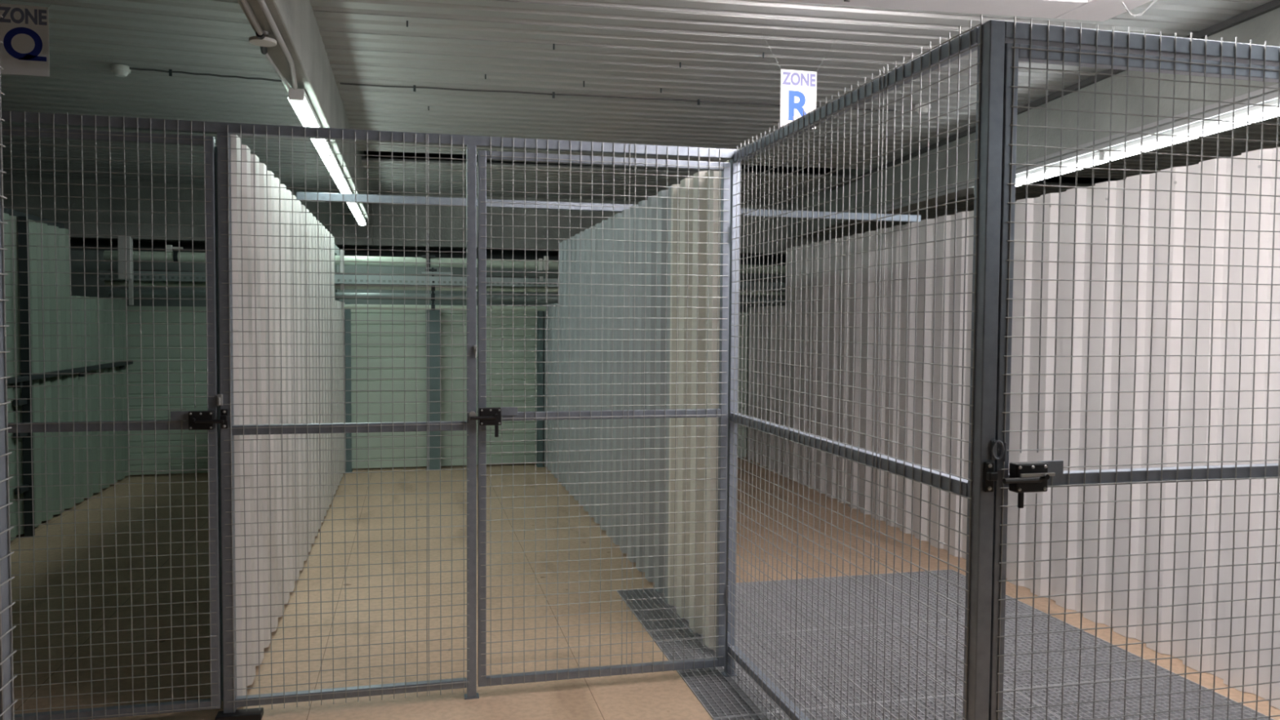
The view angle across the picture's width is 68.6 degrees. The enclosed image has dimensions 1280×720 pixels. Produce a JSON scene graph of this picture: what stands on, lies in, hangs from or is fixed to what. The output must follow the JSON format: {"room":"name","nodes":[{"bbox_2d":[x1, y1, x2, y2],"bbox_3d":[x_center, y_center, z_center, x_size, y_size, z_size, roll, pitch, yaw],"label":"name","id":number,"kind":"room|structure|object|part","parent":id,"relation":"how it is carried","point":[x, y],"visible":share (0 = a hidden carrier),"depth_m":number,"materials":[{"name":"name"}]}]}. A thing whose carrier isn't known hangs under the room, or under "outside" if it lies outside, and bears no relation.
{"room":"storage unit facility","nodes":[
{"label":"storage unit facility","id":0,"kind":"room"},
{"bbox_2d":[117,235,133,305],"bbox_3d":[-4.954,-0.860,9.033,0.120,0.660,0.050,0,2,-14],"label":"wall plate","id":1,"kind":"object","parent":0,"point":[121,239],"visible":1,"depth_m":9.01,"materials":[{"name":"grey metal"}]},
{"bbox_2d":[70,249,785,453],"bbox_3d":[-1.230,0.122,11.423,14.000,2.650,0.150,0,2,-14],"label":"wall","id":2,"kind":"structure","parent":0,"point":[77,266],"depth_m":10.80,"materials":[{"name":"grey metal"}]},
{"bbox_2d":[70,239,786,265],"bbox_3d":[-1.633,-0.526,13.074,17.000,3.900,0.200,0,2,-14],"label":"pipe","id":3,"kind":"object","parent":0,"point":[495,254],"depth_m":12.55,"materials":[{"name":"grey metal"}]},
{"bbox_2d":[0,0,1279,210],"bbox_3d":[0.556,-1.719,4.377,15.156,0.072,15.608,0,2,-14],"label":"ceiling","id":4,"kind":"structure","parent":0,"point":[692,50],"depth_m":6.05,"materials":[{"name":"grey metal"}]},
{"bbox_2d":[0,0,53,76],"bbox_3d":[-2.739,-1.513,4.160,0.467,0.491,0.008,0,2,-14],"label":"sign","id":5,"kind":"object","parent":4,"relation":"hanging from","point":[24,29],"visible":1,"depth_m":4.16,"materials":[{"name":"white plastic"}]},
{"bbox_2d":[110,63,130,76],"bbox_3d":[-3.180,-1.769,5.742,0.112,0.058,0.112,0,2,-14],"label":"smoke detector","id":6,"kind":"object","parent":4,"relation":"attached to","point":[119,70],"visible":1,"depth_m":5.71,"materials":[{"name":"white plastic"}]},
{"bbox_2d":[128,67,281,81],"bbox_3d":[-2.633,-1.781,5.909,1.084,0.040,0.027,0,3,-19],"label":"cable","id":7,"kind":"object","parent":4,"relation":"attached to","point":[170,71],"visible":0.79,"depth_m":5.87,"materials":[{"name":"grey plastic"}]},
{"bbox_2d":[237,0,372,225],"bbox_3d":[-1.592,-1.627,4.228,0.135,0.590,15.100,0,2,-14],"label":"concrete beam","id":8,"kind":"structure","parent":4,"relation":"attached to","point":[295,20],"depth_m":4.68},
{"bbox_2d":[239,0,263,35],"bbox_3d":[-1.319,-1.254,2.967,0.023,0.027,1.490,0,2,-13],"label":"conduit","id":9,"kind":"object","parent":8,"relation":"attached to","point":[245,3],"visible":1,"depth_m":3.46,"materials":[{"name":"grey metal"}]},
{"bbox_2d":[248,30,276,54],"bbox_3d":[-1.515,-1.287,3.778,0.104,0.054,0.222,0,2,-14],"label":"ceiling sensor","id":10,"kind":"object","parent":8,"relation":"attached to","point":[263,41],"visible":0.96,"depth_m":3.73,"materials":[{"name":"white plastic"}]},
{"bbox_3d":[-1.508,-1.297,3.748,0.044,0.032,0.044,0,3,-14],"label":"stem","id":11,"kind":"part","parent":10,"relation":"part of","materials":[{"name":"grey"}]},
{"bbox_2d":[257,0,297,89],"bbox_3d":[-1.371,-1.270,3.391,0.056,0.032,2.341,0,2,-14],"label":"conduit","id":12,"kind":"object","parent":8,"relation":"attached to","point":[262,3],"visible":1,"depth_m":3.76,"materials":[{"name":"grey metal"}]},
{"bbox_2d":[264,53,290,88],"bbox_3d":[-1.620,-1.293,4.190,0.014,0.019,0.650,0,2,-12],"label":"conduit","id":13,"kind":"object","parent":8,"relation":"attached to","point":[267,55],"visible":0.88,"depth_m":4.17,"materials":[{"name":"grey metal"}]},
{"bbox_2d":[288,88,321,127],"bbox_3d":[-1.695,-1.298,4.728,0.095,0.069,0.898,0,2,-14],"label":"lamp","id":14,"kind":"object","parent":8,"relation":"attached to","point":[299,100],"depth_m":4.74,"materials":[{"name":"white plastic"}]},
{"bbox_2d":[320,146,347,188],"bbox_3d":[-2.233,-1.393,6.869,0.080,0.069,1.536,0,2,-14],"label":"lamp","id":15,"kind":"object","parent":8,"relation":"attached to","point":[335,171],"visible":0.84,"depth_m":6.74,"materials":[{"name":"white plastic"}]},
{"bbox_2d":[338,181,352,193],"bbox_3d":[-2.381,-1.423,7.551,0.094,0.069,0.705,0,2,-14],"label":"lamp","id":16,"kind":"object","parent":8,"relation":"attached to","point":[348,188],"depth_m":7.79,"materials":[{"name":"white plastic"}]},
{"bbox_2d":[351,205,365,225],"bbox_3d":[-2.970,-1.527,9.903,0.080,0.069,1.506,0,2,-14],"label":"lamp","id":17,"kind":"object","parent":8,"relation":"attached to","point":[360,219],"visible":0.8,"depth_m":9.87,"materials":[{"name":"white plastic"}]},
{"bbox_2d":[311,138,331,155],"bbox_3d":[-1.954,-1.345,5.791,0.094,0.069,0.584,0,2,-14],"label":"lamp","id":18,"kind":"object","parent":4,"relation":"attached to","point":[322,147],"depth_m":5.81,"materials":[{"name":"white plastic"}]},
{"bbox_2d":[340,82,897,111],"bbox_3d":[-0.046,-1.784,6.416,3.858,0.040,0.026,0,2,-10],"label":"cable","id":19,"kind":"object","parent":4,"relation":"attached to","point":[414,86],"visible":0.81,"depth_m":6.34,"materials":[{"name":"grey plastic"}]},
{"bbox_2d":[761,32,836,128],"bbox_3d":[0.852,-1.508,5.033,0.467,0.520,0.008,0,2,-14],"label":"sign","id":20,"kind":"object","parent":4,"relation":"hanging from","point":[797,87],"visible":0.91,"depth_m":5.03,"materials":[{"name":"white plastic"}]},
{"bbox_2d":[914,102,931,114],"bbox_3d":[1.992,-1.768,6.607,0.112,0.058,0.112,0,2,-14],"label":"smoke detector","id":21,"kind":"object","parent":4,"relation":"attached to","point":[924,109],"visible":0.76,"depth_m":6.57,"materials":[{"name":"white plastic"}]},
{"bbox_2d":[758,0,1152,21],"bbox_3d":[0.929,-1.369,0.596,2.995,0.420,5.844,0,2,-14],"label":"ceiling light","id":22,"kind":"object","parent":4,"relation":"attached to","point":[1079,10],"depth_m":3.38,"materials":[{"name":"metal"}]},
{"bbox_2d":[1121,0,1157,17],"bbox_3d":[1.785,-1.268,3.356,0.163,0.088,0.022,0,2,-14],"label":"wire loop","id":23,"kind":"object","parent":22,"relation":"hanging from","point":[1153,1],"visible":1,"depth_m":3.35,"materials":[{"name":"white metal"}]},
{"bbox_2d":[788,7,1279,238],"bbox_3d":[3.004,-1.618,5.294,0.199,0.630,15.111,0,2,-7],"label":"concrete beam","id":24,"kind":"structure","parent":4,"relation":"attached to","point":[1260,28],"depth_m":6.10,"materials":[{"name":"grey concrete"}]},
{"bbox_2d":[862,84,1278,213],"bbox_3d":[3.060,-1.272,4.035,0.012,0.025,11.571,0,2,-7],"label":"conduit","id":25,"kind":"object","parent":24,"relation":"attached to","point":[1258,92],"visible":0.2,"depth_m":5.53,"materials":[{"name":"grey plastic"}]},
{"bbox_2d":[874,91,1278,213],"bbox_3d":[3.153,-1.235,4.059,0.199,0.027,11.591,0,2,-7],"label":"fluorescent light","id":26,"kind":"object","parent":24,"relation":"attached to","point":[961,191],"visible":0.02,"depth_m":5.89,"materials":[{"name":"grey plastic"}]},
{"bbox_2d":[973,151,1108,195],"bbox_3d":[2.782,-1.298,6.624,0.081,0.069,1.637,0,2,-7],"label":"lamp","id":27,"kind":"object","parent":26,"relation":"attached to","point":[1086,161],"visible":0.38,"depth_m":6.22,"materials":[{"name":"white plastic"}]},
{"bbox_2d":[1015,158,1108,186],"bbox_3d":[2.782,-1.275,6.625,0.080,0.024,1.601,0,2,-7],"label":"diffuser","id":28,"kind":"object","parent":27,"relation":"attached to","point":[1083,162],"depth_m":6.29,"materials":[{"name":"white plastic"}]},
{"bbox_2d":[1103,98,1279,160],"bbox_3d":[2.989,-1.226,4.973,0.081,0.069,1.627,0,2,-7],"label":"lamp","id":29,"kind":"object","parent":26,"relation":"attached to","point":[1148,144],"visible":0.77,"depth_m":4.97,"materials":[{"name":"white plastic"}]},
{"bbox_2d":[828,0,1279,191],"bbox_3d":[2.985,-1.682,4.514,0.031,0.033,12.579,0,2,-7],"label":"channel","id":30,"kind":"object","parent":4,"relation":"attached to","point":[1274,4],"visible":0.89,"depth_m":5.86,"materials":[{"name":"grey metal"}]},
{"bbox_2d":[10,453,1279,719],"bbox_3d":[0.383,1.641,4.801,15.000,0.300,17.000,0,2,-14],"label":"floor","id":31,"kind":"structure","parent":0,"point":[655,695],"depth_m":5.70,"materials":[{"name":"beige concrete"}]},
{"bbox_2d":[0,14,17,719],"bbox_3d":[-1.117,0.386,1.260,0.038,2.487,1.240,0,2,-14],"label":"wall","id":32,"kind":"structure","parent":31,"relation":"on","point":[6,682],"depth_m":1.83,"materials":[{"name":"metal"}]},
{"bbox_2d":[13,216,35,537],"bbox_3d":[-4.653,0.137,7.064,0.060,2.440,0.200,0,2,-14],"label":"steel post","id":33,"kind":"object","parent":31,"relation":"on","point":[22,228],"visible":0.77,"depth_m":7.12,"materials":[{"name":"grey metal"}]},
{"bbox_2d":[3,207,128,541],"bbox_3d":[-4.667,0.116,6.622,0.155,2.480,6.550,0,2,-14],"label":"wall","id":34,"kind":"structure","parent":31,"relation":"on","point":[48,253],"depth_m":7.98,"materials":[{"name":"grey metal"}]},
{"bbox_2d":[7,360,133,387],"bbox_3d":[-4.748,0.148,7.428,0.062,0.085,4.850,0,2,-14],"label":"wall handrail","id":35,"kind":"object","parent":34,"relation":"attached to","point":[20,380],"visible":0.88,"depth_m":7.90,"materials":[{"name":"grey metal"}]},
{"bbox_2d":[126,306,208,475],"bbox_3d":[-4.353,0.320,10.116,2.172,1.780,0.032,0,2,-14],"label":"wall panel","id":36,"kind":"object","parent":31,"relation":"on","point":[133,317],"visible":0.24,"depth_m":9.94,"materials":[{"name":"metal"}]},
{"bbox_2d":[216,132,236,713],"bbox_3d":[-1.719,0.290,3.898,0.070,2.445,0.079,0,2,-14],"label":"post","id":37,"kind":"object","parent":31,"relation":"on","point":[222,398],"visible":0.94,"depth_m":3.89,"materials":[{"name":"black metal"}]},
{"bbox_2d":[1,111,224,719],"bbox_3d":[-2.182,0.245,3.755,0.970,2.440,0.107,0,2,-14],"label":"gate","id":38,"kind":"object","parent":37,"relation":"attached to","point":[208,420],"visible":0.98,"depth_m":3.81,"materials":[{"name":"metal"}]},
{"bbox_3d":[-2.208,0.268,3.787,0.864,0.038,0.034,0,3,-14],"label":"rail","id":39,"kind":"part","parent":38,"relation":"part of","materials":[{"name":"grey metal"}]},
{"bbox_3d":[-2.200,-0.895,3.738,0.864,0.036,0.034,0,3,-14],"label":"rail","id":40,"kind":"part","parent":38,"relation":"part of","materials":[{"name":"grey metal"}]},
{"bbox_3d":[-2.217,1.445,3.837,0.864,0.036,0.034,0,3,-14],"label":"rail","id":41,"kind":"part","parent":38,"relation":"part of","materials":[{"name":"grey metal"}]},
{"bbox_3d":[-1.881,0.228,3.841,0.075,0.037,0.007,0,3,-14],"label":"lock plate","id":42,"kind":"part","parent":38,"relation":"part of","materials":[{"name":"grey metal"}]},
{"bbox_2d":[214,707,263,719],"bbox_3d":[-1.685,1.497,3.947,0.180,0.030,0.070,0,2,-14],"label":"block","id":43,"kind":"object","parent":31,"relation":"on","point":[255,713],"visible":1,"depth_m":3.93,"materials":[{"name":"black"}]},
{"bbox_2d":[215,134,346,708],"bbox_3d":[-2.511,0.132,7.139,0.085,2.435,6.565,0,2,-14],"label":"wall","id":44,"kind":"structure","parent":31,"relation":"on","point":[247,228],"depth_m":5.14,"materials":[{"name":"metal"}]},
{"bbox_3d":[-3.139,-0.900,9.606,0.015,0.580,1.390,0,3,-14],"label":"plate","id":45,"kind":"part","parent":44,"relation":"part of","materials":[{"name":"white metal"}]},
{"bbox_2d":[99,269,785,290],"bbox_3d":[-1.166,-0.851,10.196,8.450,0.111,0.180,0,2,-14],"label":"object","id":46,"kind":"object","parent":44,"relation":"attached to","point":[337,276],"visible":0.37,"depth_m":9.79,"materials":[{"name":"grey metal"}]},
{"bbox_2d":[339,249,344,290],"bbox_3d":[-3.096,-0.936,9.750,0.040,0.420,0.032,0,2,-14],"label":"bracket","id":47,"kind":"object","parent":46,"relation":"attached to","point":[340,251],"visible":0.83,"depth_m":9.73,"materials":[{"name":"grey metal"}]},
{"bbox_2d":[421,233,451,304],"bbox_3d":[-2.173,-0.972,10.040,0.320,0.760,0.222,0,2,-14],"label":"hanger","id":48,"kind":"object","parent":46,"relation":"attached to","point":[433,270],"visible":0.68,"depth_m":10.00,"materials":[{"name":"grey metal"}]},
{"bbox_3d":[-2.259,-1.224,10.007,0.140,0.255,0.120,0,3,-14],"label":"hanger rod","id":49,"kind":"part","parent":48,"relation":"part of","materials":[{"name":"grey metal"}]},
{"bbox_3d":[-2.258,-0.795,10.114,0.150,0.400,0.052,0,3,-14],"label":"rod","id":50,"kind":"part","parent":48,"relation":"part of","materials":[{"name":"grey metal"}]},
{"bbox_3d":[-2.153,-0.923,9.958,0.320,0.020,0.050,0,3,-14],"label":"arm","id":51,"kind":"part","parent":48,"relation":"part of"},
{"bbox_2d":[103,250,786,274],"bbox_3d":[-1.186,-1.047,10.275,8.450,0.118,0.118,0,2,-14],"label":"pipe","id":52,"kind":"object","parent":48,"relation":"hanging from","point":[144,255],"visible":0.49,"depth_m":9.92,"materials":[{"name":"grey metal"}]},
{"bbox_2d":[164,244,182,252],"bbox_3d":[-4.679,-1.120,9.423,0.160,0.070,0.030,0,2,-14],"label":"junction box","id":53,"kind":"object","parent":52,"relation":"on","point":[168,246],"visible":0.88,"depth_m":9.40,"materials":[{"name":"white plastic"}]},
{"bbox_2d":[343,303,546,311],"bbox_3d":[-2.083,-0.567,10.140,2.140,0.061,0.061,0,2,-14],"label":"pipe","id":54,"kind":"object","parent":48,"relation":"hanging from","point":[345,305],"visible":0.86,"depth_m":10.10,"materials":[{"name":"grey metal"}]},
{"bbox_2d":[104,280,785,295],"bbox_3d":[-1.188,-0.773,10.287,8.450,0.061,0.061,0,2,-14],"label":"pipe","id":55,"kind":"object","parent":46,"relation":"attached to","point":[106,282],"visible":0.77,"depth_m":9.96,"materials":[{"name":"grey metal"}]},
{"bbox_2d":[108,288,785,304],"bbox_3d":[-1.217,-0.685,10.407,8.450,0.085,0.085,0,2,-14],"label":"pipe","id":56,"kind":"object","parent":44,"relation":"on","point":[144,293],"visible":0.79,"depth_m":10.05,"materials":[{"name":"grey metal"}]},
{"bbox_2d":[220,124,469,712],"bbox_3d":[-1.240,0.255,4.018,1.004,2.450,0.044,0,2,-14],"label":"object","id":57,"kind":"structure","parent":31,"relation":"on","point":[331,428],"depth_m":4.00,"materials":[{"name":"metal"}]},
{"bbox_3d":[-1.232,0.291,4.026,0.960,0.040,0.035,0,3,-14],"label":"rail","id":58,"kind":"part","parent":57,"relation":"part of","materials":[{"name":"grey metal"}]},
{"bbox_3d":[-1.240,1.442,4.075,0.960,0.036,0.035,0,3,-14],"label":"rail","id":59,"kind":"part","parent":57,"relation":"part of","materials":[{"name":"grey metal"}]},
{"bbox_2d":[345,302,352,472],"bbox_3d":[-3.199,0.301,10.288,0.073,1.860,0.160,0,2,-14],"label":"steel column","id":60,"kind":"structure","parent":31,"relation":"on","point":[348,312],"depth_m":10.23,"materials":[{"name":"grey metal"}]},
{"bbox_2d":[426,303,439,470],"bbox_3d":[-2.312,0.299,10.504,0.160,1.860,0.160,0,2,-14],"label":"steel column","id":61,"kind":"structure","parent":31,"relation":"on","point":[433,315],"depth_m":10.44,"materials":[{"name":"grey metal"}]},
{"bbox_2d":[351,309,537,468],"bbox_3d":[-2.198,0.314,10.639,2.173,1.780,0.032,0,2,-14],"label":"wall panel","id":62,"kind":"object","parent":31,"relation":"on","point":[494,351],"visible":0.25,"depth_m":10.58,"materials":[{"name":"metal"}]},
{"bbox_2d":[463,145,479,699],"bbox_3d":[-0.742,0.287,4.133,0.064,2.445,0.083,0,2,-14],"label":"post","id":63,"kind":"object","parent":31,"relation":"on","point":[472,349],"visible":0.98,"depth_m":4.12,"materials":[{"name":"silver metal"}]},
{"bbox_2d":[1,111,737,159],"bbox_3d":[-1.815,-0.952,3.831,4.687,0.042,0.040,0,2,-14],"label":"header rail","id":64,"kind":"object","parent":63,"relation":"on","point":[16,117],"visible":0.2,"depth_m":3.96,"materials":[{"name":"grey metal"}]},
{"bbox_3d":[-0.754,1.505,4.200,0.064,0.006,0.053,0,3,-14],"label":"foot plate","id":65,"kind":"part","parent":63,"relation":"part of","materials":[{"name":"grey metal"}]},
{"bbox_2d":[536,304,543,466],"bbox_3d":[-1.149,0.295,10.786,0.075,1.860,0.160,0,2,-14],"label":"steel column","id":66,"kind":"structure","parent":31,"relation":"on","point":[540,313],"depth_m":10.73,"materials":[{"name":"grey metal"}]},
{"bbox_2d":[736,311,747,457],"bbox_3d":[0.104,0.307,11.198,2.475,1.780,0.032,0,2,-14],"label":"wall panel","id":67,"kind":"object","parent":31,"relation":"on","point":[740,313],"visible":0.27,"depth_m":11.46,"materials":[{"name":"white metal"}]},
{"bbox_2d":[542,14,982,719],"bbox_3d":[-0.095,0.149,6.679,0.074,2.480,8.599,0,2,-14],"label":"wall","id":68,"kind":"structure","parent":31,"relation":"on","point":[551,333],"depth_m":4.74,"materials":[{"name":"metal"}]},
{"bbox_2d":[538,256,548,302],"bbox_3d":[-1.028,-0.860,10.007,0.109,0.495,0.040,1,3,16],"label":"wall bracket","id":69,"kind":"object","parent":68,"relation":"attached to","point":[540,263],"visible":1,"depth_m":10.00,"materials":[{"name":"white plastic"}]},
{"bbox_3d":[-1.060,-1.020,10.008,0.040,0.125,0.020,0,3,-14],"label":"plate","id":70,"kind":"part","parent":69,"relation":"part of","materials":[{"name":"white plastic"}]},
{"bbox_3d":[-1.034,-0.785,10.017,0.081,0.345,0.032,1,2,8],"label":"rod","id":71,"kind":"part","parent":69,"relation":"part of","materials":[{"name":"grey metal"}]},
{"bbox_3d":[-0.999,-1.031,9.992,0.050,0.150,0.020,0,3,-14],"label":"plate","id":72,"kind":"part","parent":69,"relation":"part of","materials":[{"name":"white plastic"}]},
{"bbox_3d":[0.666,1.417,3.521,0.040,0.040,1.928,0,3,-14],"label":"rail","id":73,"kind":"part","parent":68,"relation":"part of","materials":[{"name":"grey metal"}]},
{"bbox_3d":[0.674,0.309,3.474,0.040,0.040,1.928,0,3,-14],"label":"rail","id":74,"kind":"part","parent":68,"relation":"part of","materials":[{"name":"grey metal"}]},
{"bbox_3d":[0.683,-0.902,3.422,0.040,0.043,1.928,0,3,-14],"label":"rail","id":75,"kind":"part","parent":68,"relation":"part of","materials":[{"name":"grey metal"}]},
{"bbox_2d":[746,146,1279,709],"bbox_3d":[2.320,0.180,6.761,0.106,2.475,9.626,0,2,-11],"label":"wall","id":76,"kind":"structure","parent":31,"relation":"on","point":[1034,211],"depth_m":5.25,"materials":[{"name":"metal"}]},
{"bbox_2d":[296,191,920,222],"bbox_3d":[-0.051,-1.109,6.866,4.653,0.055,0.050,0,2,-14],"label":"bar","id":77,"kind":"object","parent":76,"relation":"on","point":[456,202],"visible":0.55,"depth_m":6.69,"materials":[{"name":"grey metal"}]},
{"bbox_3d":[1.458,1.589,4.228,2.350,0.069,3.945,0,2,-14],"label":"trim","id":78,"kind":"structure","parent":31,"relation":"on","visible":0},
{"bbox_2d":[617,588,755,642],"bbox_3d":[0.240,1.475,5.462,0.559,0.034,0.959,0,2,-14],"label":"floor grating","id":79,"kind":"structure","parent":78,"relation":"on","point":[637,593],"depth_m":5.35,"materials":[{"name":"metal"}]},
{"bbox_2d":[655,634,834,719],"bbox_3d":[0.468,1.517,4.522,0.559,0.034,0.964,0,2,-14],"label":"floor grating","id":80,"kind":"structure","parent":78,"relation":"on","point":[719,695],"depth_m":4.39,"materials":[{"name":"metal"}]},
{"bbox_2d":[721,158,740,676],"bbox_3d":[0.435,0.283,4.435,0.061,2.445,0.053,0,2,-14],"label":"post","id":81,"kind":"object","parent":80,"relation":"on","point":[733,166],"visible":0.64,"depth_m":4.42,"materials":[{"name":"grey metal"}]},
{"bbox_2d":[470,136,733,686],"bbox_3d":[-0.157,0.240,4.247,1.209,2.439,0.107,0,2,-14],"label":"gate","id":82,"kind":"object","parent":81,"relation":"attached to","point":[486,416],"visible":1,"depth_m":4.27,"materials":[{"name":"metal"}]},
{"bbox_3d":[-0.580,0.228,4.157,0.075,0.037,0.007,0,3,-14],"label":"lock plate","id":83,"kind":"part","parent":82,"relation":"part of","materials":[{"name":"silver metal"}]},
{"bbox_3d":[-0.163,1.439,4.336,1.088,0.036,0.034,0,3,-14],"label":"rail","id":84,"kind":"part","parent":82,"relation":"part of","materials":[{"name":"grey metal"}]},
{"bbox_3d":[-0.145,-0.898,4.237,1.088,0.036,0.034,0,3,-14],"label":"rail","id":85,"kind":"part","parent":82,"relation":"part of","materials":[{"name":"grey metal"}]},
{"bbox_3d":[-0.154,0.250,4.285,1.088,0.038,0.034,0,3,-14],"label":"rail","id":86,"kind":"part","parent":82,"relation":"part of","materials":[{"name":"grey metal"}]},
{"bbox_3d":[0.426,1.502,4.486,0.061,0.006,0.053,0,3,-14],"label":"foot plate","id":87,"kind":"part","parent":81,"relation":"part of","materials":[{"name":"grey metal"}]},
{"bbox_2d":[713,706,848,719],"bbox_3d":[0.700,1.559,3.566,0.559,0.034,0.994,0,2,-14],"label":"floor grating","id":88,"kind":"structure","parent":78,"relation":"on","point":[753,717],"depth_m":4.02,"materials":[{"name":"metal"}]},
{"bbox_2d":[734,577,904,635],"bbox_3d":[0.947,1.473,5.633,0.884,0.034,0.959,0,2,-14],"label":"floor grating","id":89,"kind":"structure","parent":78,"relation":"on","point":[881,620],"depth_m":5.57,"materials":[{"name":"metal"}]},
{"bbox_2d":[757,622,1012,706],"bbox_3d":[1.175,1.515,4.694,0.884,0.034,0.964,0,2,-14],"label":"floor grating","id":90,"kind":"structure","parent":78,"relation":"on","point":[951,662],"depth_m":4.67,"materials":[{"name":"metal"}]},
{"bbox_2d":[831,569,1043,622],"bbox_3d":[1.814,1.471,5.844,0.889,0.034,0.959,0,2,-14],"label":"floor grating","id":91,"kind":"structure","parent":78,"relation":"on","point":[1010,608],"depth_m":5.82,"materials":[{"name":"metal"}]},
{"bbox_2d":[835,688,1061,719],"bbox_3d":[1.407,1.557,3.738,0.884,0.034,0.994,0,2,-14],"label":"floor grating","id":92,"kind":"structure","parent":78,"relation":"on","point":[1021,701],"depth_m":4.10,"materials":[{"name":"metal"}]},
{"bbox_2d":[906,612,1174,689],"bbox_3d":[2.042,1.512,4.905,0.889,0.034,0.964,0,2,-14],"label":"floor grating","id":93,"kind":"structure","parent":78,"relation":"on","point":[1024,643],"depth_m":4.81,"materials":[{"name":"metal"}]},
{"bbox_2d":[1015,673,1275,719],"bbox_3d":[2.275,1.554,3.948,0.889,0.034,0.994,0,2,-14],"label":"floor grating","id":94,"kind":"structure","parent":78,"relation":"on","point":[1070,693],"depth_m":4.21,"materials":[{"name":"metal"}]},
{"bbox_3d":[0.937,1.602,2.590,0.559,0.034,1.004,0,2,-14],"label":"floor grating","id":95,"kind":"structure","parent":78,"relation":"on","visible":0},
{"bbox_2d":[962,19,1007,719],"bbox_3d":[0.920,0.355,2.495,0.082,2.473,0.092,0,2,-14],"label":"post","id":96,"kind":"object","parent":95,"relation":"on","point":[984,476],"visible":1,"depth_m":2.47,"materials":[{"name":"black metal"}]},
{"bbox_2d":[988,16,1279,719],"bbox_3d":[1.485,0.323,2.595,1.131,2.437,0.107,0,2,-14],"label":"gate","id":97,"kind":"object","parent":96,"relation":"attached to","point":[1021,477],"visible":1,"depth_m":2.55,"materials":[{"name":"metal"}]},
{"bbox_3d":[1.034,0.299,2.439,0.100,0.008,0.006,0,3,-14],"label":"latch handle","id":98,"kind":"part","parent":97,"relation":"part of","materials":[{"name":"black metal"}]},
{"bbox_3d":[1.100,0.289,2.514,0.075,0.037,0.007,0,3,-14],"label":"lock plate","id":99,"kind":"part","parent":97,"relation":"part of","materials":[{"name":"grey metal"}]},
{"bbox_3d":[1.483,0.322,2.632,1.044,0.038,0.034,0,3,-14],"label":"rail","id":100,"kind":"part","parent":97,"relation":"part of","materials":[{"name":"grey metal"}]},
{"bbox_3d":[1.491,-0.809,2.584,1.044,0.036,0.034,0,3,-14],"label":"rail","id":101,"kind":"part","parent":97,"relation":"part of","materials":[{"name":"grey metal"}]},
{"bbox_2d":[1004,21,1279,66],"bbox_3d":[1.721,-0.861,2.643,1.602,0.043,0.045,0,2,-14],"label":"header rail","id":102,"kind":"object","parent":96,"relation":"attached to","point":[1039,32],"visible":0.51,"depth_m":2.53,"materials":[{"name":"grey metal"}]},
{"bbox_2d":[364,151,1111,183],"bbox_3d":[0.446,-2.174,4.493,17.000,0.150,17.700,0,2,-14],"label":"ceiling","id":103,"kind":"structure","parent":0,"point":[1055,179],"depth_m":11.60,"materials":[{"name":"grey metal"}]},
{"bbox_2d":[2,175,373,247],"bbox_3d":[-5.944,-1.862,10.956,5.441,0.915,0.300,0,3,-15],"label":"concrete beam","id":104,"kind":"structure","parent":103,"relation":"attached to","point":[46,189],"depth_m":10.83,"materials":[{"name":"grey concrete"}]},
{"bbox_2d":[346,202,358,209],"bbox_3d":[-2.687,-1.478,8.804,0.092,0.069,0.552,0,2,-14],"label":"lamp","id":105,"kind":"object","parent":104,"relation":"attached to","point":[352,206],"depth_m":8.86,"materials":[{"name":"white plastic"}]},
{"bbox_2d":[372,192,970,255],"bbox_3d":[1.300,-1.873,12.486,9.408,0.915,0.299,0,2,-10],"label":"concrete beam","id":106,"kind":"structure","parent":103,"relation":"attached to","point":[452,234],"depth_m":11.86,"materials":[{"name":"grey concrete"}]},
{"bbox_2d":[1091,178,1123,183],"bbox_3d":[7.781,-0.179,6.518,0.200,3.900,17.000,0,2,-14],"label":"wall","id":107,"kind":"structure","parent":0,"point":[1112,180],"depth_m":12.41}
]}

